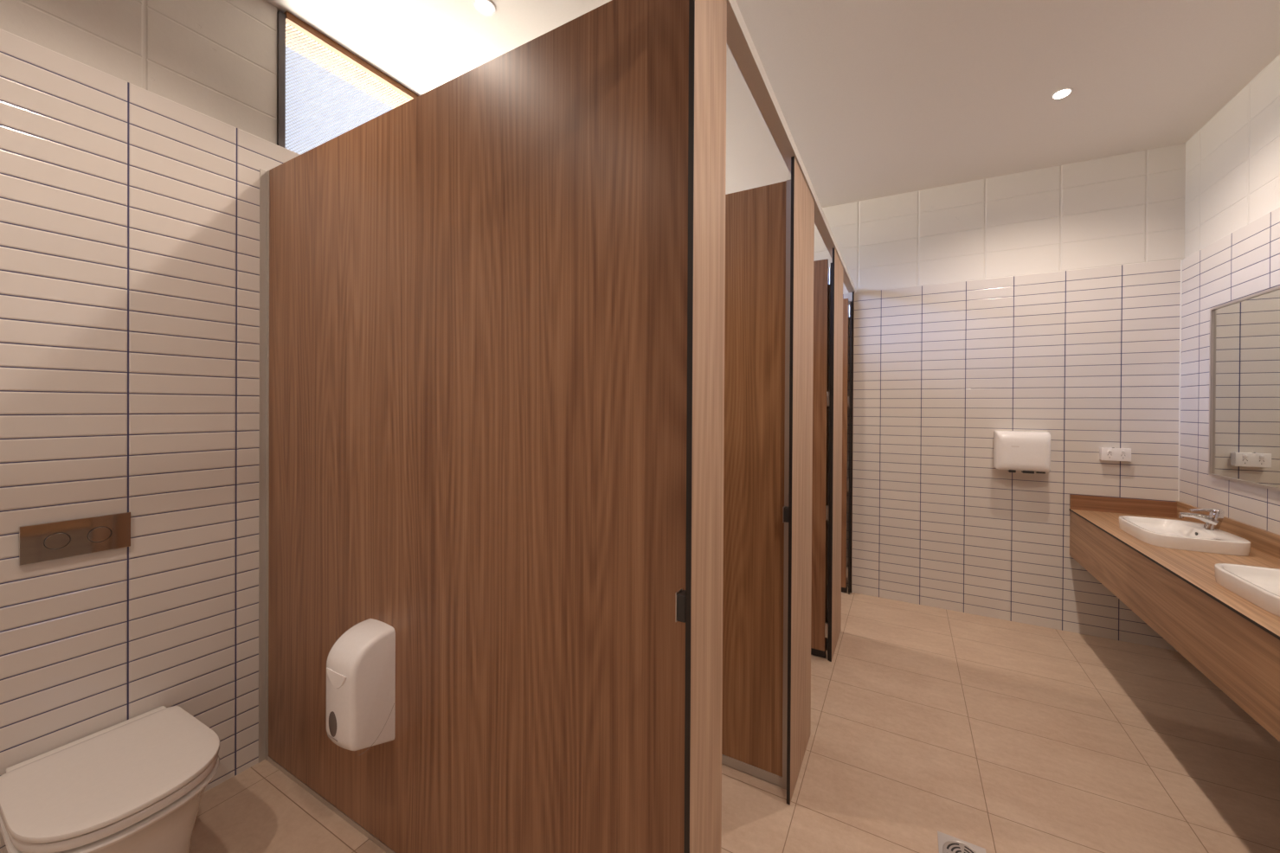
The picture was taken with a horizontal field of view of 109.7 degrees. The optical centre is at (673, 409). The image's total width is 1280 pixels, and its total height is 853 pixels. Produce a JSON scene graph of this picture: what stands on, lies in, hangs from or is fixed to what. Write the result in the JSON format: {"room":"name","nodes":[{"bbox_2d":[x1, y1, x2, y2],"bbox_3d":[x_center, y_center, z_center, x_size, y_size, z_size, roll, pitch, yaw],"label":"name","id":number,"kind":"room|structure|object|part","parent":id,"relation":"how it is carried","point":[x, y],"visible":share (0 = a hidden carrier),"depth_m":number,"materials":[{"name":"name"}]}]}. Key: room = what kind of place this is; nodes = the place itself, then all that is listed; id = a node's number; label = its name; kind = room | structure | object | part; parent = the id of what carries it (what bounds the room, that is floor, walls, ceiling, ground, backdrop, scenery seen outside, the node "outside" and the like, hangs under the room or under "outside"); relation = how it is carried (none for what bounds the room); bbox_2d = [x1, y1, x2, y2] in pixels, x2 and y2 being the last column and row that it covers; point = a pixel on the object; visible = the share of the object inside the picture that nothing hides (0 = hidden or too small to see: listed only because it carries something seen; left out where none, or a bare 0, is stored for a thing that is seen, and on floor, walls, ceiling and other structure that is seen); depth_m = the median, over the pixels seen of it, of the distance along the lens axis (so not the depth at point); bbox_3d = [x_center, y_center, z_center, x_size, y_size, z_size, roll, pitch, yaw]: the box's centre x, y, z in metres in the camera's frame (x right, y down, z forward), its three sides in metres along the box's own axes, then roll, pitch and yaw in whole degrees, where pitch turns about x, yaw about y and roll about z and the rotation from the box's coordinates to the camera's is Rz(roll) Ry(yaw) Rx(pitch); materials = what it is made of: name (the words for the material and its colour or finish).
{"room":"public restroom","nodes":[
{"label":"public restroom","id":0,"kind":"room"},
{"bbox_2d":[0,0,300,852],"bbox_3d":[-1.805,-0.168,2.163,0.200,3.420,6.390,0,0,27],"label":"wall","id":1,"kind":"structure","parent":0,"point":[137,137],"depth_m":1.64,"materials":[{"name":"tile"}]},
{"bbox_2d":[18,512,130,566],"bbox_3d":[-2.019,0.434,1.527,0.011,0.125,0.231,0,0,27],"label":"flush plate","id":2,"kind":"object","parent":1,"relation":"attached to","point":[40,543],"visible":1,"depth_m":1.51,"materials":[{"name":"metal"}]},
{"bbox_2d":[276,10,418,154],"bbox_3d":[-1.214,-1.445,3.290,0.200,0.771,3.362,0,0,27],"label":"window","id":3,"kind":"structure","parent":1,"relation":"in","point":[292,32],"depth_m":2.19,"materials":[{"name":"glass"},{"name":"dark painted aluminium"}]},
{"bbox_3d":[-1.157,-1.424,3.258,0.050,0.731,2.766,0,0,27],"label":"frame","id":4,"kind":"part","parent":3,"relation":"part of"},
{"bbox_2d":[189,591,1279,852],"bbox_3d":[0.085,1.617,1.190,4.577,0.120,6.490,0,0,27],"label":"floor","id":5,"kind":"structure","parent":0,"point":[995,736],"depth_m":1.97,"materials":[{"name":"tile"}]},
{"bbox_2d":[0,706,219,852],"bbox_3d":[-1.756,1.329,1.419,0.588,0.432,0.404,0,0,27],"label":"toilet","id":6,"kind":"object","parent":5,"relation":"on","point":[138,784],"visible":1,"depth_m":1.35,"materials":[{"name":"white ceramic"}]},
{"bbox_3d":[-1.733,1.157,1.407,0.525,0.041,0.396,0,0,27],"label":"seat","id":7,"kind":"part","parent":6,"relation":"part of","materials":[{"name":"white plastic"}]},
{"bbox_3d":[-1.759,1.361,1.421,0.582,0.368,0.404,0,0,27],"label":"bowl","id":8,"kind":"part","parent":6,"relation":"part of","materials":[{"name":"white ceramic"}]},
{"bbox_2d":[258,0,688,852],"bbox_3d":[-0.863,0.256,1.496,2.092,2.588,0.040,0,0,27],"label":"wall","id":9,"kind":"structure","parent":5,"relation":"on","point":[473,292],"depth_m":1.32,"materials":[{"name":"brown wood"}]},
{"bbox_2d":[325,618,395,755],"bbox_3d":[-1.064,0.950,1.525,0.164,0.402,0.144,0,0,27],"label":"dispenser","id":10,"kind":"object","parent":9,"relation":"attached to","point":[361,664],"visible":1,"depth_m":1.48,"materials":[{"name":"white plastic"}]},
{"bbox_2d":[675,0,726,852],"bbox_3d":[0.064,0.285,1.021,0.036,2.545,0.186,0,0,27],"label":"pilaster","id":11,"kind":"object","parent":5,"relation":"on","point":[699,606],"visible":1,"depth_m":0.99,"materials":[{"name":"brown wood"}]},
{"bbox_3d":[0.023,0.417,0.955,0.020,0.056,0.031,0,0,27],"label":"strike plate","id":12,"kind":"part","parent":11,"relation":"part of","materials":[{"name":"plastic"}]},
{"bbox_2d":[721,179,791,790],"bbox_3d":[-0.440,0.303,2.315,2.090,2.492,0.020,0,0,27],"label":"door","id":13,"kind":"structure","parent":5,"relation":"on","point":[758,220],"depth_m":1.90,"materials":[{"name":"brown wood"}]},
{"bbox_2d":[782,156,814,804],"bbox_3d":[0.548,0.284,1.960,0.036,2.545,0.434,0,0,27],"label":"pilaster","id":14,"kind":"object","parent":5,"relation":"on","point":[798,514],"visible":1,"depth_m":1.89,"materials":[{"name":"brown wood"}]},
{"bbox_3d":[0.450,0.417,1.784,0.020,0.056,0.031,0,0,27],"label":"strike plate","id":15,"kind":"part","parent":14,"relation":"part of","materials":[{"name":"plastic"}]},
{"bbox_2d":[726,0,855,292],"bbox_3d":[0.360,-1.009,1.579,0.051,0.040,5.039,0,0,27],"label":"headrail","id":16,"kind":"object","parent":14,"relation":"on","point":[739,41],"visible":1,"depth_m":1.46,"materials":[{"name":"brown wood"}]},
{"bbox_2d":[825,284,829,650],"bbox_3d":[0.080,0.333,3.324,2.090,2.430,0.019,0,0,27],"label":"door frame","id":17,"kind":"structure","parent":5,"relation":"on","point":[828,306],"depth_m":2.85,"materials":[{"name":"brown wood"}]},
{"bbox_2d":[810,258,832,661],"bbox_3d":[0.686,0.308,2.940,0.659,2.490,0.028,0,0,27],"label":"door","id":18,"kind":"structure","parent":17,"relation":"in","point":[822,274],"depth_m":2.82,"materials":[{"name":"brown wood"}]},
{"bbox_2d":[829,248,843,662],"bbox_3d":[1.075,0.283,2.957,0.013,2.545,0.440,0,0,27],"label":"pilaster","id":19,"kind":"object","parent":5,"relation":"on","point":[838,269],"visible":1,"depth_m":2.88,"materials":[{"name":"brown wood"}]},
{"bbox_2d":[849,291,854,593],"bbox_3d":[1.512,0.282,3.804,0.013,2.545,0.028,0,0,27],"label":"pilaster","id":20,"kind":"object","parent":5,"relation":"on","point":[852,320],"visible":1,"depth_m":3.79,"materials":[{"name":"brown wood"}]},
{"bbox_2d":[841,298,851,594],"bbox_3d":[1.200,0.307,3.935,0.659,2.490,0.028,0,0,27],"label":"door","id":21,"kind":"structure","parent":20,"relation":"attached to","point":[846,401],"depth_m":3.80,"materials":[{"name":"brown wood"}]},
{"bbox_3d":[1.189,0.285,3.946,0.630,2.445,0.013,0,0,27],"label":"door","id":22,"kind":"part","parent":21,"relation":"part of","materials":[{"name":"brown wood"}]},
{"bbox_2d":[937,830,986,852],"bbox_3d":[1.008,1.558,1.564,0.148,0.004,0.148,0,0,27],"label":"floor drain","id":23,"kind":"object","parent":5,"relation":"on","point":[947,844],"visible":1,"depth_m":1.60,"materials":[{"name":"silver metal"}]},
{"bbox_2d":[265,0,1279,207],"bbox_3d":[0.105,-1.838,1.176,4.577,0.206,6.490,0,0,27],"label":"ceiling","id":24,"kind":"structure","parent":0,"point":[877,99],"depth_m":2.31,"materials":[{"name":"paint"}]},
{"bbox_2d":[473,0,495,15],"bbox_3d":[-0.835,-1.782,1.993,0.092,0.008,0.092,0,0,27],"label":"recessed light","id":25,"kind":"object","parent":24,"relation":"in","point":[485,7],"visible":1,"depth_m":1.99,"materials":[{"name":"white"}]},
{"bbox_2d":[1050,87,1073,99],"bbox_3d":[2.141,-1.737,2.480,0.092,0.008,0.092,0,0,27],"label":"recessed light","id":26,"kind":"object","parent":24,"relation":"in","point":[1061,93],"visible":1,"depth_m":2.47,"materials":[{"name":"white"}]},
{"bbox_2d":[813,142,1185,650],"bbox_3d":[1.514,-0.146,3.934,4.477,3.400,0.200,0,0,27],"label":"wall","id":27,"kind":"structure","parent":0,"point":[1045,299],"depth_m":3.33,"materials":[{"name":"tile"}]},
{"bbox_2d":[993,430,1051,474],"bbox_3d":[2.503,0.304,3.229,0.318,0.294,0.145,0,0,27],"label":"dryer","id":28,"kind":"object","parent":27,"relation":"attached to","point":[1026,452],"visible":1,"depth_m":3.17,"materials":[{"name":"plastic"}]},
{"bbox_2d":[1021,470,1034,474],"bbox_3d":[2.512,0.442,3.190,0.064,0.018,0.057,0,0,27],"label":"outlet","id":29,"kind":"object","parent":28,"relation":"attached to","point":[1024,472],"depth_m":3.17,"materials":[{"name":"plastic"}]},
{"bbox_2d":[1099,447,1131,462],"bbox_3d":[2.977,0.302,3.033,0.148,0.089,0.060,0,0,27],"label":"power outlet","id":30,"kind":"object","parent":27,"relation":"attached to","point":[1110,454],"visible":1,"depth_m":3.02,"materials":[{"name":"plastic"}]},
{"bbox_2d":[1069,494,1177,518],"bbox_3d":[3.021,0.650,3.035,0.532,0.102,0.015,0,0,27],"label":"backsplash","id":31,"kind":"structure","parent":27,"relation":"attached to","point":[1165,509],"depth_m":3.02,"materials":[{"name":"brown wood"}]},
{"bbox_2d":[1179,53,1279,742],"bbox_3d":[1.996,-0.103,0.203,0.200,3.350,6.390,0,0,27],"label":"wall","id":32,"kind":"structure","parent":0,"point":[1232,202],"depth_m":2.53,"materials":[{"name":"tile"}]},
{"bbox_2d":[1069,494,1279,741],"bbox_3d":[2.218,0.811,1.467,0.549,0.434,3.539,0,0,27],"label":"countertop","id":33,"kind":"structure","parent":32,"relation":"attached to","point":[1233,641],"depth_m":1.99,"materials":[{"name":"brown wood"}]},
{"bbox_2d":[1118,515,1251,555],"bbox_3d":[2.715,0.669,2.421,0.382,0.064,0.486,0,0,27],"label":"basin","id":34,"kind":"object","parent":33,"relation":"in","point":[1161,532],"visible":0.99,"depth_m":2.32,"materials":[{"name":"ceramic"}]},
{"bbox_2d":[1178,508,1224,531],"bbox_3d":[2.821,0.583,2.405,0.170,0.114,0.060,0,0,27],"label":"mixer tap","id":35,"kind":"object","parent":33,"relation":"on","point":[1213,521],"visible":1,"depth_m":2.38,"materials":[{"name":"silver metal"}]},
{"bbox_3d":[2.810,0.588,2.411,0.145,0.061,0.060,0,0,27],"label":"spout","id":36,"kind":"part","parent":35,"relation":"part of","materials":[{"name":"silver metal"}]},
{"bbox_3d":[2.840,0.538,2.395,0.129,0.024,0.051,0,0,27],"label":"lever","id":37,"kind":"part","parent":35,"relation":"part of","materials":[{"name":"silver metal"}]},
{"bbox_2d":[1214,563,1279,617],"bbox_3d":[2.288,0.669,1.594,0.382,0.064,0.486,0,0,27],"label":"basin","id":38,"kind":"object","parent":33,"relation":"in","point":[1260,586],"visible":1,"depth_m":1.75,"materials":[{"name":"ceramic"}]},
{"bbox_2d":[1177,259,1182,501],"bbox_3d":[3.277,-0.186,2.909,0.005,1.559,0.005,0,0,27],"label":"trim","id":39,"kind":"structure","parent":32,"relation":"attached to","point":[1180,260],"depth_m":2.91,"materials":[{"name":"white plastic"}]},
{"bbox_2d":[1176,501,1279,559],"bbox_3d":[2.456,0.650,1.344,0.015,0.108,3.539,0,0,27],"label":"backsplash","id":40,"kind":"structure","parent":32,"relation":"attached to","point":[1265,542],"depth_m":2.30,"materials":[{"name":"brown wood"}]},
{"bbox_2d":[1208,285,1279,491],"bbox_3d":[2.391,-0.099,1.212,0.022,0.966,3.105,0,0,27],"label":"wall mirror","id":41,"kind":"object","parent":32,"relation":"attached to","point":[1244,376],"visible":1,"depth_m":2.32,"materials":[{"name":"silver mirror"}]}
]}

